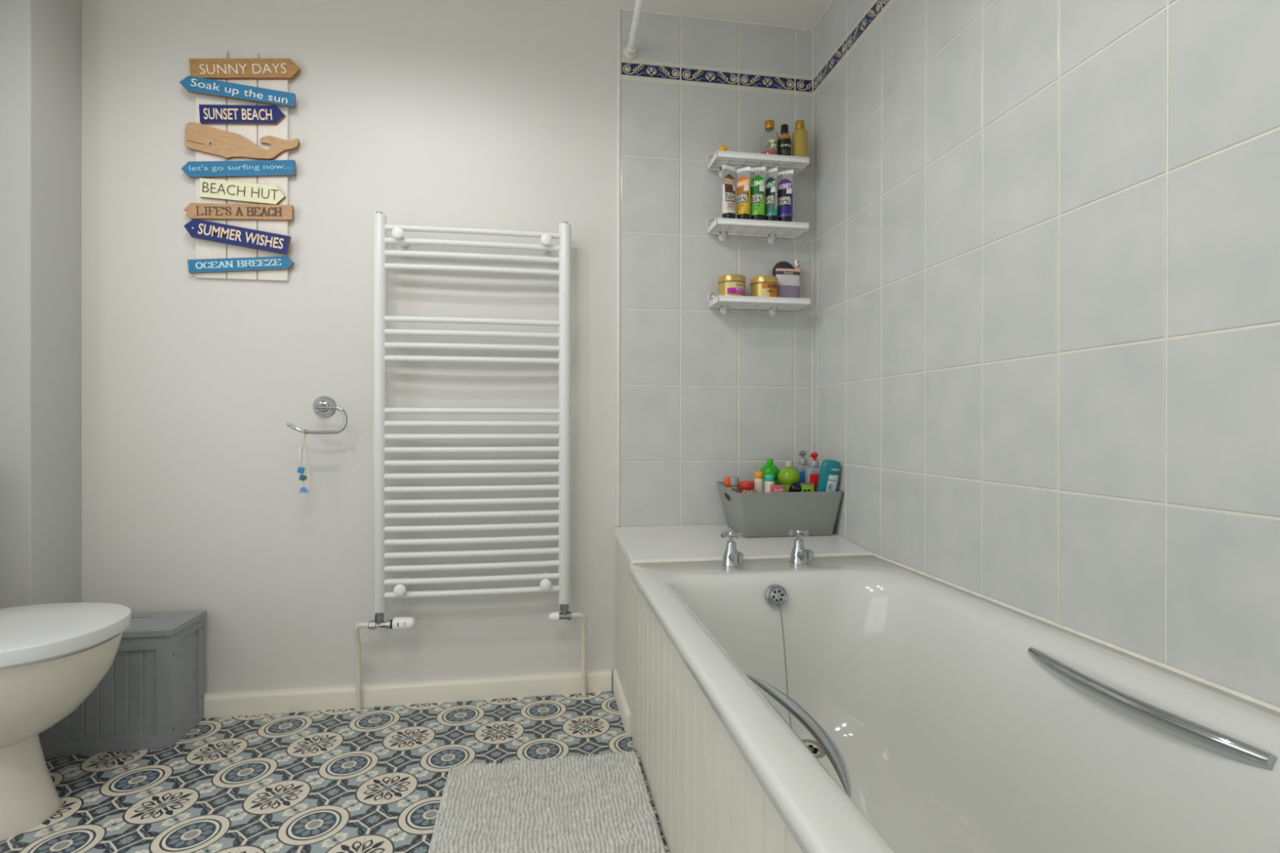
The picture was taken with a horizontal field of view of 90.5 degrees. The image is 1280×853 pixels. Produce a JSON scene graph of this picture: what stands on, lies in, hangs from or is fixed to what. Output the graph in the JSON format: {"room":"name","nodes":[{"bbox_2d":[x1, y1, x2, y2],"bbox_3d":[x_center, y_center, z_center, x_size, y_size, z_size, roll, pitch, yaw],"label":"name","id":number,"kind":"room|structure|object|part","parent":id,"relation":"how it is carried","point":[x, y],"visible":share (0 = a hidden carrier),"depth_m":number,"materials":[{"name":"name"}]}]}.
{"room":"bathroom","nodes":[
{"label":"bathroom","id":0,"kind":"room"},
{"bbox_2d":[0,0,81,608],"bbox_3d":[-1.706,-0.255,1.714,0.231,2.217,0.186,0,0,-9],"label":"wall","id":1,"kind":"structure","parent":0,"point":[41,40],"depth_m":1.66,"materials":[{"name":"paint"}]},
{"bbox_2d":[0,688,669,852],"bbox_3d":[-0.727,0.877,0.592,1.885,0.040,2.770,0,0,-9],"label":"floor","id":2,"kind":"structure","parent":0,"point":[373,780],"depth_m":1.56,"materials":[{"name":"tile"}]},
{"bbox_2d":[0,602,131,840],"bbox_3d":[-1.461,0.472,1.362,0.596,0.765,0.420,0,0,-9],"label":"toilet","id":3,"kind":"object","parent":2,"relation":"on","point":[53,656],"visible":1,"depth_m":1.34,"materials":[{"name":"ceramic"}]},
{"bbox_3d":[-1.374,0.472,1.376,0.384,0.010,0.348,0,0,-9],"label":"seat","id":4,"kind":"part","parent":3,"relation":"part of","materials":[{"name":"plastic"}]},
{"bbox_3d":[-1.368,0.450,1.377,0.408,0.033,0.387,0,0,-9],"label":"lid","id":5,"kind":"part","parent":3,"relation":"part of","materials":[{"name":"plastic"}]},
{"bbox_2d":[38,610,206,756],"bbox_3d":[-1.415,0.696,1.745,0.324,0.315,0.180,0,0,-9],"label":"storage box","id":6,"kind":"object","parent":2,"relation":"on","point":[151,695],"visible":0.83,"depth_m":1.68,"materials":[{"name":"grey paint"}]},
{"bbox_3d":[-1.403,0.704,1.665,0.314,0.299,0.009,0,0,-9],"label":"panel","id":7,"kind":"part","parent":6,"relation":"part of","materials":[{"name":"grey paint"}]},
{"bbox_3d":[-1.415,0.546,1.745,0.324,0.016,0.180,0,0,-9],"label":"lid","id":8,"kind":"part","parent":6,"relation":"part of","materials":[{"name":"grey paint"}]},
{"bbox_3d":[-1.266,0.704,1.774,0.009,0.299,0.160,0,0,-9],"label":"panel","id":9,"kind":"part","parent":6,"relation":"part of","materials":[{"name":"grey paint"}]},
{"bbox_2d":[353,622,368,711],"bbox_3d":[-0.830,0.717,1.888,0.071,0.274,0.033,0,0,33],"label":"pipe","id":10,"kind":"object","parent":2,"relation":"on","point":[364,624],"visible":1,"depth_m":1.90,"materials":[{"name":"white metal"}]},
{"bbox_2d":[427,750,666,852],"bbox_3d":[-0.181,0.845,1.239,0.475,0.023,0.755,0,0,-9],"label":"bath mat","id":11,"kind":"object","parent":2,"relation":"on","point":[597,803],"visible":1,"depth_m":1.40,"materials":[{"name":"white fabric"}]},
{"bbox_2d":[571,612,586,696],"bbox_3d":[-0.190,0.718,1.993,0.033,0.274,0.071,0,0,39],"label":"pipe","id":12,"kind":"object","parent":2,"relation":"on","point":[576,615],"visible":1,"depth_m":2.01,"materials":[{"name":"white metal"}]},
{"bbox_2d":[613,524,871,751],"bbox_3d":[0.283,0.592,1.925,0.684,0.528,0.408,0,0,-9],"label":"ledge","id":13,"kind":"object","parent":2,"relation":"on","point":[687,541],"visible":0.61,"depth_m":1.85,"materials":[{"name":"paint"}]},
{"bbox_3d":[-0.033,0.614,1.873,0.020,0.483,0.408,0,0,-9],"label":"panel","id":14,"kind":"part","parent":13,"relation":"part of","materials":[{"name":"paint"}]},
{"bbox_2d":[716,481,843,537],"bbox_3d":[0.439,0.261,2.029,0.344,0.155,0.231,0,0,-9],"label":"storage bin","id":15,"kind":"object","parent":13,"relation":"on","point":[762,514],"visible":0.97,"depth_m":1.94,"materials":[{"name":"grey plastic"}]},
{"bbox_2d":[724,476,731,489],"bbox_3d":[0.295,0.243,2.042,0.053,0.163,0.024,0,0,-9],"label":"bottle","id":16,"kind":"object","parent":15,"relation":"in","point":[726,481],"visible":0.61,"depth_m":2.03,"materials":[{"name":"plastic"}]},
{"bbox_2d":[728,476,739,493],"bbox_3d":[0.311,0.243,2.002,0.060,0.169,0.030,0,0,-9],"label":"clear bottle","id":17,"kind":"object","parent":15,"relation":"in","point":[734,481],"visible":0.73,"depth_m":1.99,"materials":[{"name":"plastic"}]},
{"bbox_2d":[731,484,739,493],"bbox_3d":[0.313,0.254,2.003,0.030,0.144,0.030,-11,2,-9],"label":"bottle","id":18,"kind":"object","parent":15,"relation":"in","point":[735,488],"depth_m":1.99,"materials":[{"name":"plastic"}]},
{"bbox_2d":[738,480,755,493],"bbox_3d":[0.337,0.249,1.970,0.061,0.162,0.049,0,0,-4],"label":"lidded jar","id":19,"kind":"object","parent":15,"relation":"in","point":[745,486],"visible":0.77,"depth_m":1.95,"materials":[{"name":"plastic"}]},
{"bbox_3d":[0.331,0.180,1.970,0.049,0.022,0.049,-5,1,-9],"label":"lid","id":20,"kind":"part","parent":19,"relation":"part of","materials":[{"name":"plastic"}]},
{"bbox_2d":[754,471,764,493],"bbox_3d":[0.379,0.236,2.026,0.033,0.183,0.033,0,0,-9],"label":"tube","id":21,"kind":"object","parent":15,"relation":"in","point":[758,480],"visible":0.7,"depth_m":2.01,"materials":[{"name":"plastic"}]},
{"bbox_2d":[764,474,773,492],"bbox_3d":[0.405,0.240,1.989,0.033,0.180,0.033,0,0,-9],"label":"tube","id":22,"kind":"object","parent":15,"relation":"in","point":[769,478],"visible":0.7,"depth_m":1.98,"materials":[{"name":"plastic"}]},
{"bbox_2d":[760,458,779,485],"bbox_3d":[0.427,0.215,2.090,0.065,0.218,0.065,0,0,-9],"label":"bottle","id":23,"kind":"object","parent":15,"relation":"in","point":[768,468],"visible":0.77,"depth_m":2.07,"materials":[{"name":"plastic"}]},
{"bbox_2d":[769,484,785,492],"bbox_3d":[0.421,0.255,1.972,0.057,0.150,0.020,0,0,-15],"label":"carton","id":24,"kind":"object","parent":15,"relation":"in","point":[774,488],"visible":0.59,"depth_m":1.97,"materials":[{"name":"cardboard"}]},
{"bbox_2d":[777,460,799,492],"bbox_3d":[0.479,0.218,2.043,0.071,0.218,0.071,0,0,-9],"label":"bottle","id":25,"kind":"object","parent":15,"relation":"in","point":[788,475],"visible":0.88,"depth_m":2.02,"materials":[{"name":"green plastic"}]},
{"bbox_2d":[788,482,800,492],"bbox_3d":[0.484,0.243,1.987,0.034,0.138,0.051,0,0,1],"label":"bottle","id":26,"kind":"object","parent":15,"relation":"in","point":[794,486],"visible":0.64,"depth_m":1.97,"materials":[{"name":"black plastic"}]},
{"bbox_2d":[794,450,809,484],"bbox_3d":[0.540,0.202,2.102,0.057,0.245,0.039,0,0,-9],"label":"pump bottle","id":27,"kind":"object","parent":15,"relation":"in","point":[802,464],"visible":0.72,"depth_m":2.09,"materials":[{"name":"plastic"}]},
{"bbox_2d":[799,482,813,492],"bbox_3d":[0.522,0.254,1.982,0.043,0.155,0.021,0,0,-9],"label":"carton","id":28,"kind":"object","parent":15,"relation":"in","point":[805,487],"visible":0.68,"depth_m":1.97,"materials":[{"name":"green cardboard"}]},
{"bbox_2d":[804,452,820,491],"bbox_3d":[0.563,0.205,2.047,0.057,0.245,0.040,0,0,-9],"label":"pump bottle","id":29,"kind":"object","parent":15,"relation":"in","point":[811,473],"visible":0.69,"depth_m":2.03,"materials":[{"name":"plastic"}]},
{"bbox_2d":[816,459,840,491],"bbox_3d":[0.579,0.217,1.982,0.060,0.229,0.085,0,0,-32],"label":"bottle","id":30,"kind":"object","parent":15,"relation":"in","point":[829,471],"visible":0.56,"depth_m":1.96,"materials":[{"name":"plastic"}]},
{"bbox_2d":[629,555,1279,852],"bbox_3d":[0.450,0.610,0.879,0.693,0.497,1.706,0,0,-9],"label":"bathtub","id":31,"kind":"object","parent":2,"relation":"on","point":[851,704],"visible":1,"depth_m":1.10,"materials":[{"name":"ceramic"}]},
{"bbox_2d":[720,530,743,566],"bbox_3d":[0.235,0.316,1.629,0.056,0.087,0.098,0,0,6],"label":"tap","id":32,"kind":"object","parent":31,"relation":"on","point":[731,557],"visible":1,"depth_m":1.64,"materials":[{"name":"silver metal"}]},
{"bbox_3d":[0.237,0.287,1.650,0.050,0.029,0.050,0,0,16],"label":"cross handle","id":33,"kind":"part","parent":32,"relation":"part of","materials":[{"name":"silver metal"}]},
{"bbox_3d":[0.243,0.333,1.613,0.025,0.037,0.070,0,0,-9],"label":"spout","id":34,"kind":"part","parent":32,"relation":"part of","materials":[{"name":"silver metal"}]},
{"bbox_3d":[0.336,0.576,1.435,0.024,0.320,0.164,0,0,6],"label":"chain","id":35,"kind":"part","parent":31,"relation":"part of","materials":[{"name":"metal"}]},
{"bbox_3d":[0.211,0.389,0.821,0.048,0.019,0.336,0,0,-9],"label":"grab handle","id":36,"kind":"part","parent":31,"relation":"part of","materials":[{"name":"silver metal"}]},
{"bbox_2d":[788,528,813,564],"bbox_3d":[0.419,0.317,1.659,0.056,0.087,0.098,0,0,6],"label":"tap","id":37,"kind":"object","parent":31,"relation":"on","point":[799,555],"visible":1,"depth_m":1.66,"materials":[{"name":"silver metal"}]},
{"bbox_3d":[0.421,0.287,1.680,0.050,0.029,0.050,0,0,16],"label":"cross handle","id":38,"kind":"part","parent":37,"relation":"part of","materials":[{"name":"silver metal"}]},
{"bbox_3d":[0.427,0.334,1.643,0.025,0.037,0.070,0,0,-9],"label":"spout","id":39,"kind":"part","parent":37,"relation":"part of","materials":[{"name":"silver metal"}]},
{"bbox_3d":[0.705,0.398,0.927,0.052,0.034,0.368,0,0,-9],"label":"grab handle","id":40,"kind":"part","parent":31,"relation":"part of","materials":[{"name":"silver metal"}]},
{"bbox_2d":[81,0,812,693],"bbox_3d":[-0.632,-0.264,2.049,2.740,2.318,0.141,0,0,-9],"label":"wall","id":41,"kind":"structure","parent":0,"point":[491,114],"depth_m":1.98,"materials":[{"name":"paint"}]},
{"bbox_2d":[179,50,301,281],"bbox_3d":[-1.178,-0.776,1.877,0.322,0.676,0.035,0,0,-9],"label":"sign","id":42,"kind":"object","parent":41,"relation":"attached to","point":[241,215],"visible":1,"depth_m":1.87,"materials":[{"name":"wood"}]},
{"bbox_2d":[286,395,347,434],"bbox_3d":[-0.950,-0.035,1.892,0.168,0.115,0.084,0,0,-9],"label":"towel ring","id":43,"kind":"object","parent":41,"relation":"attached to","point":[323,406],"visible":1,"depth_m":1.86,"materials":[{"name":"silver metal"}]},
{"bbox_2d":[297,428,308,493],"bbox_3d":[-0.983,0.101,1.851,0.031,0.189,0.020,0,0,-28],"label":"charm","id":44,"kind":"object","parent":43,"relation":"hanging from","point":[300,470],"visible":1,"depth_m":1.85,"materials":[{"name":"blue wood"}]},
{"bbox_3d":[-0.978,0.093,1.850,0.018,0.173,0.012,0,0,-42],"label":"cord","id":45,"kind":"part","parent":44,"relation":"part of","materials":[{"name":"white fabric"}]},
{"bbox_3d":[-0.953,-0.060,1.887,0.019,0.019,0.068,0,0,-9],"label":"stem","id":46,"kind":"part","parent":43,"relation":"part of","materials":[{"name":"silver metal"}]},
{"bbox_2d":[204,669,612,718],"bbox_3d":[-0.850,0.824,1.939,1.534,0.062,0.026,0,0,-9],"label":"baseboard","id":47,"kind":"structure","parent":41,"relation":"attached to","point":[455,690],"depth_m":1.95,"materials":[{"name":"white paint"}]},
{"bbox_2d":[368,211,571,630],"bbox_3d":[-0.511,-0.014,1.951,0.596,1.241,0.110,0,0,-9],"label":"towel radiator","id":48,"kind":"object","parent":41,"relation":"attached to","point":[380,227],"visible":1,"depth_m":1.91,"materials":[{"name":"metal"}]},
{"bbox_3d":[-0.773,-0.040,1.884,0.038,1.180,0.029,0,0,-9],"label":"post","id":49,"kind":"part","parent":48,"relation":"part of","materials":[{"name":"metal"}]},
{"bbox_3d":[-0.234,-0.039,1.972,0.038,1.180,0.029,0,0,-9],"label":"post","id":50,"kind":"part","parent":48,"relation":"part of","materials":[{"name":"metal"}]},
{"bbox_2d":[616,8,620,525],"bbox_3d":[-0.070,-0.518,2.073,0.011,1.685,0.009,0,0,-9],"label":"trim","id":51,"kind":"structure","parent":41,"relation":"attached to","point":[618,209],"depth_m":2.07,"materials":[{"name":"white plastic"}]},
{"bbox_2d":[612,668,631,737],"bbox_3d":[-0.057,0.825,1.914,0.014,0.062,0.332,0,0,-9],"label":"baseboard","id":52,"kind":"structure","parent":41,"relation":"attached to","point":[624,712],"depth_m":1.86,"materials":[{"name":"white paint"}]},
{"bbox_2d":[623,0,644,59],"bbox_3d":[0.182,-1.220,0.742,0.047,0.047,2.699,0,0,-9],"label":"rail","id":53,"kind":"object","parent":41,"relation":"attached to","point":[630,51],"visible":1,"depth_m":1.96,"materials":[{"name":"beige plastic"}]},
{"bbox_2d":[706,217,809,244],"bbox_3d":[0.385,-0.658,2.083,0.312,0.076,0.120,0,0,-9],"label":"wall shelf","id":54,"kind":"object","parent":41,"relation":"attached to","point":[723,227],"visible":1,"depth_m":2.07,"materials":[{"name":"white plastic"}]},
{"bbox_2d":[718,231,727,241],"bbox_3d":[0.277,-0.636,2.120,0.027,0.032,0.012,0,0,-9],"label":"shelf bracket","id":55,"kind":"object","parent":54,"relation":"on","point":[722,237],"depth_m":2.12,"materials":[{"name":"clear plastic"}]},
{"bbox_2d":[721,164,736,218],"bbox_3d":[0.284,-0.744,2.030,0.044,0.177,0.045,0,0,21],"label":"tube","id":56,"kind":"object","parent":54,"relation":"on","point":[728,206],"visible":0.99,"depth_m":2.02,"materials":[{"name":"plastic"}]},
{"bbox_2d":[736,166,751,219],"bbox_3d":[0.332,-0.743,2.038,0.043,0.175,0.044,0,0,-22],"label":"tube","id":57,"kind":"object","parent":54,"relation":"on","point":[743,175],"visible":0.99,"depth_m":2.03,"materials":[{"name":"plastic"}]},
{"bbox_2d":[750,166,765,220],"bbox_3d":[0.379,-0.746,2.047,0.046,0.180,0.044,0,0,-18],"label":"tube","id":58,"kind":"object","parent":54,"relation":"on","point":[757,175],"visible":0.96,"depth_m":2.04,"materials":[{"name":"plastic"}]},
{"bbox_2d":[764,167,777,221],"bbox_3d":[0.424,-0.744,2.054,0.042,0.177,0.041,0,0,12],"label":"tube","id":59,"kind":"object","parent":54,"relation":"on","point":[771,196],"visible":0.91,"depth_m":2.04,"materials":[{"name":"plastic"}]},
{"bbox_2d":[767,234,776,244],"bbox_3d":[0.446,-0.636,2.147,0.027,0.032,0.012,0,0,-9],"label":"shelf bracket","id":60,"kind":"object","parent":54,"relation":"on","point":[771,239],"depth_m":2.14,"materials":[{"name":"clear plastic"}]},
{"bbox_2d":[777,169,793,222],"bbox_3d":[0.472,-0.743,2.063,0.047,0.175,0.047,0,0,-22],"label":"tube","id":61,"kind":"object","parent":54,"relation":"on","point":[784,179],"visible":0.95,"depth_m":2.05,"materials":[{"name":"plastic"}]},
{"bbox_2d":[706,150,809,177],"bbox_3d":[0.385,-0.870,2.082,0.312,0.076,0.120,0,0,-9],"label":"wall shelf","id":62,"kind":"object","parent":41,"relation":"attached to","point":[738,160],"visible":0.68,"depth_m":2.06,"materials":[{"name":"white plastic"}]},
{"bbox_2d":[718,168,722,177],"bbox_3d":[0.278,-0.848,2.119,0.027,0.032,0.012,0,0,-9],"label":"shelf bracket","id":63,"kind":"object","parent":62,"relation":"on","point":[720,170],"depth_m":2.12,"materials":[{"name":"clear plastic"}]},
{"bbox_2d":[715,145,728,152],"bbox_3d":[0.264,-0.889,2.058,0.041,0.044,0.029,0,0,-9],"label":"rubber duck","id":64,"kind":"object","parent":62,"relation":"on","point":[722,148],"visible":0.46,"depth_m":2.05},
{"bbox_2d":[760,120,777,155],"bbox_3d":[0.424,-0.932,2.077,0.056,0.131,0.056,0,0,-9],"label":"oil bottle","id":65,"kind":"object","parent":62,"relation":"on","point":[769,137],"visible":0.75,"depth_m":2.06,"materials":[{"name":"clear plastic"}]},
{"bbox_2d":[767,137,777,148],"bbox_3d":[0.429,-0.917,2.053,0.035,0.036,0.006,0,0,-11],"label":"print","id":66,"kind":"object","parent":65,"relation":"on","point":[771,141],"depth_m":2.05,"materials":[{"name":"paper"}]},
{"bbox_2d":[777,124,791,155],"bbox_3d":[0.475,-0.928,2.083,0.043,0.122,0.043,0,0,-9],"label":"oil bottle","id":67,"kind":"object","parent":62,"relation":"on","point":[784,140],"visible":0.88,"depth_m":2.07,"materials":[{"name":"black plastic"}]},
{"bbox_2d":[791,120,807,157],"bbox_3d":[0.527,-0.936,2.092,0.050,0.137,0.050,0,0,-9],"label":"oil bottle","id":68,"kind":"object","parent":62,"relation":"on","point":[799,136],"visible":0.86,"depth_m":2.07,"materials":[{"name":"yellow plastic"}]},
{"bbox_2d":[707,291,811,315],"bbox_3d":[0.390,-0.414,2.084,0.312,0.076,0.120,0,0,-9],"label":"wall shelf","id":69,"kind":"object","parent":41,"relation":"attached to","point":[723,302],"visible":1,"depth_m":2.06,"materials":[{"name":"white plastic"}]},
{"bbox_2d":[707,291,718,301],"bbox_3d":[0.247,-0.431,2.118,0.041,0.041,0.007,0,0,-9],"label":"cup","id":70,"kind":"object","parent":69,"relation":"on","point":[713,296],"depth_m":2.12,"materials":[{"name":"clear plastic"}]},
{"bbox_2d":[720,305,728,314],"bbox_3d":[0.282,-0.392,2.121,0.027,0.032,0.012,0,0,-9],"label":"cup","id":71,"kind":"object","parent":69,"relation":"on","point":[723,309],"depth_m":2.12,"materials":[{"name":"clear plastic"}]},
{"bbox_2d":[717,274,745,296],"bbox_3d":[0.297,-0.448,2.057,0.090,0.073,0.090,0,0,-9],"label":"jar","id":72,"kind":"object","parent":69,"relation":"on","point":[728,284],"visible":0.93,"depth_m":2.02,"materials":[{"name":"gold metal"}]},
{"bbox_3d":[0.297,-0.474,2.057,0.090,0.022,0.090,0,0,-9],"label":"lid","id":73,"kind":"part","parent":72,"relation":"part of","materials":[{"name":"gold metal"}]},
{"bbox_2d":[750,275,777,297],"bbox_3d":[0.405,-0.448,2.075,0.090,0.073,0.090,0,0,-9],"label":"jar","id":74,"kind":"object","parent":69,"relation":"on","point":[760,286],"visible":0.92,"depth_m":2.04,"materials":[{"name":"gold metal"}]},
{"bbox_3d":[0.405,-0.473,2.075,0.090,0.022,0.090,0,0,-9],"label":"lid","id":75,"kind":"part","parent":74,"relation":"part of","materials":[{"name":"gold metal"}]},
{"bbox_2d":[768,306,777,315],"bbox_3d":[0.451,-0.392,2.149,0.027,0.032,0.012,0,0,-9],"label":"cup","id":76,"kind":"object","parent":69,"relation":"on","point":[772,310],"depth_m":2.15,"materials":[{"name":"clear plastic"}]},
{"bbox_2d":[772,261,794,276],"bbox_3d":[0.482,-0.482,2.124,0.079,0.141,0.020,0,0,-9],"label":"brush","id":77,"kind":"object","parent":69,"relation":"on","point":[783,264],"visible":0.34,"depth_m":2.12,"materials":[{"name":"black plastic"}]},
{"bbox_2d":[775,268,799,297],"bbox_3d":[0.489,-0.466,2.097,0.084,0.108,0.028,0,0,-9],"label":"jar","id":78,"kind":"object","parent":69,"relation":"on","point":[788,279],"visible":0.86,"depth_m":2.09,"materials":[{"name":"plastic"}]},
{"bbox_2d":[793,260,801,283],"bbox_3d":[0.526,-0.485,2.137,0.022,0.147,0.031,0,0,-45],"label":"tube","id":79,"kind":"object","parent":69,"relation":"on","point":[797,264],"visible":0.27,"depth_m":2.13,"materials":[{"name":"plastic"}]},
{"bbox_2d":[811,30,813,460],"bbox_3d":[0.592,-0.521,2.177,0.005,1.677,0.005,0,0,-9],"label":"trim","id":80,"kind":"structure","parent":41,"relation":"attached to","point":[812,30],"depth_m":2.17,"materials":[{"name":"white plastic"}]},
{"bbox_2d":[527,0,832,29],"bbox_3d":[-0.400,-1.410,0.646,2.740,0.100,2.980,0,0,-9],"label":"ceiling","id":81,"kind":"structure","parent":0,"point":[802,14],"depth_m":2.07,"materials":[{"name":"paint"}]},
{"bbox_2d":[813,0,1279,707],"bbox_3d":[0.883,-0.259,0.840,0.141,2.318,2.742,0,0,-9],"label":"wall","id":82,"kind":"structure","parent":0,"point":[1046,233],"depth_m":1.14,"materials":[{"name":"tile"}]},
{"bbox_2d":[620,0,834,31],"bbox_3d":[0.484,-1.357,0.797,0.668,0.005,2.691,0,0,-9],"label":"trim","id":83,"kind":"structure","parent":82,"relation":"attached to","point":[833,1],"depth_m":2.12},
{"bbox_2d":[631,552,873,564],"bbox_3d":[0.315,0.358,1.722,0.685,0.009,0.009,0,0,-9],"label":"trim","id":84,"kind":"structure","parent":82,"relation":"attached to","point":[866,553],"depth_m":1.72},
{"bbox_2d":[872,553,1279,712],"bbox_3d":[0.792,0.361,0.936,0.008,0.008,1.700,0,0,-9],"label":"trim","id":85,"kind":"structure","parent":82,"relation":"attached to","point":[1219,686],"depth_m":1.03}
]}

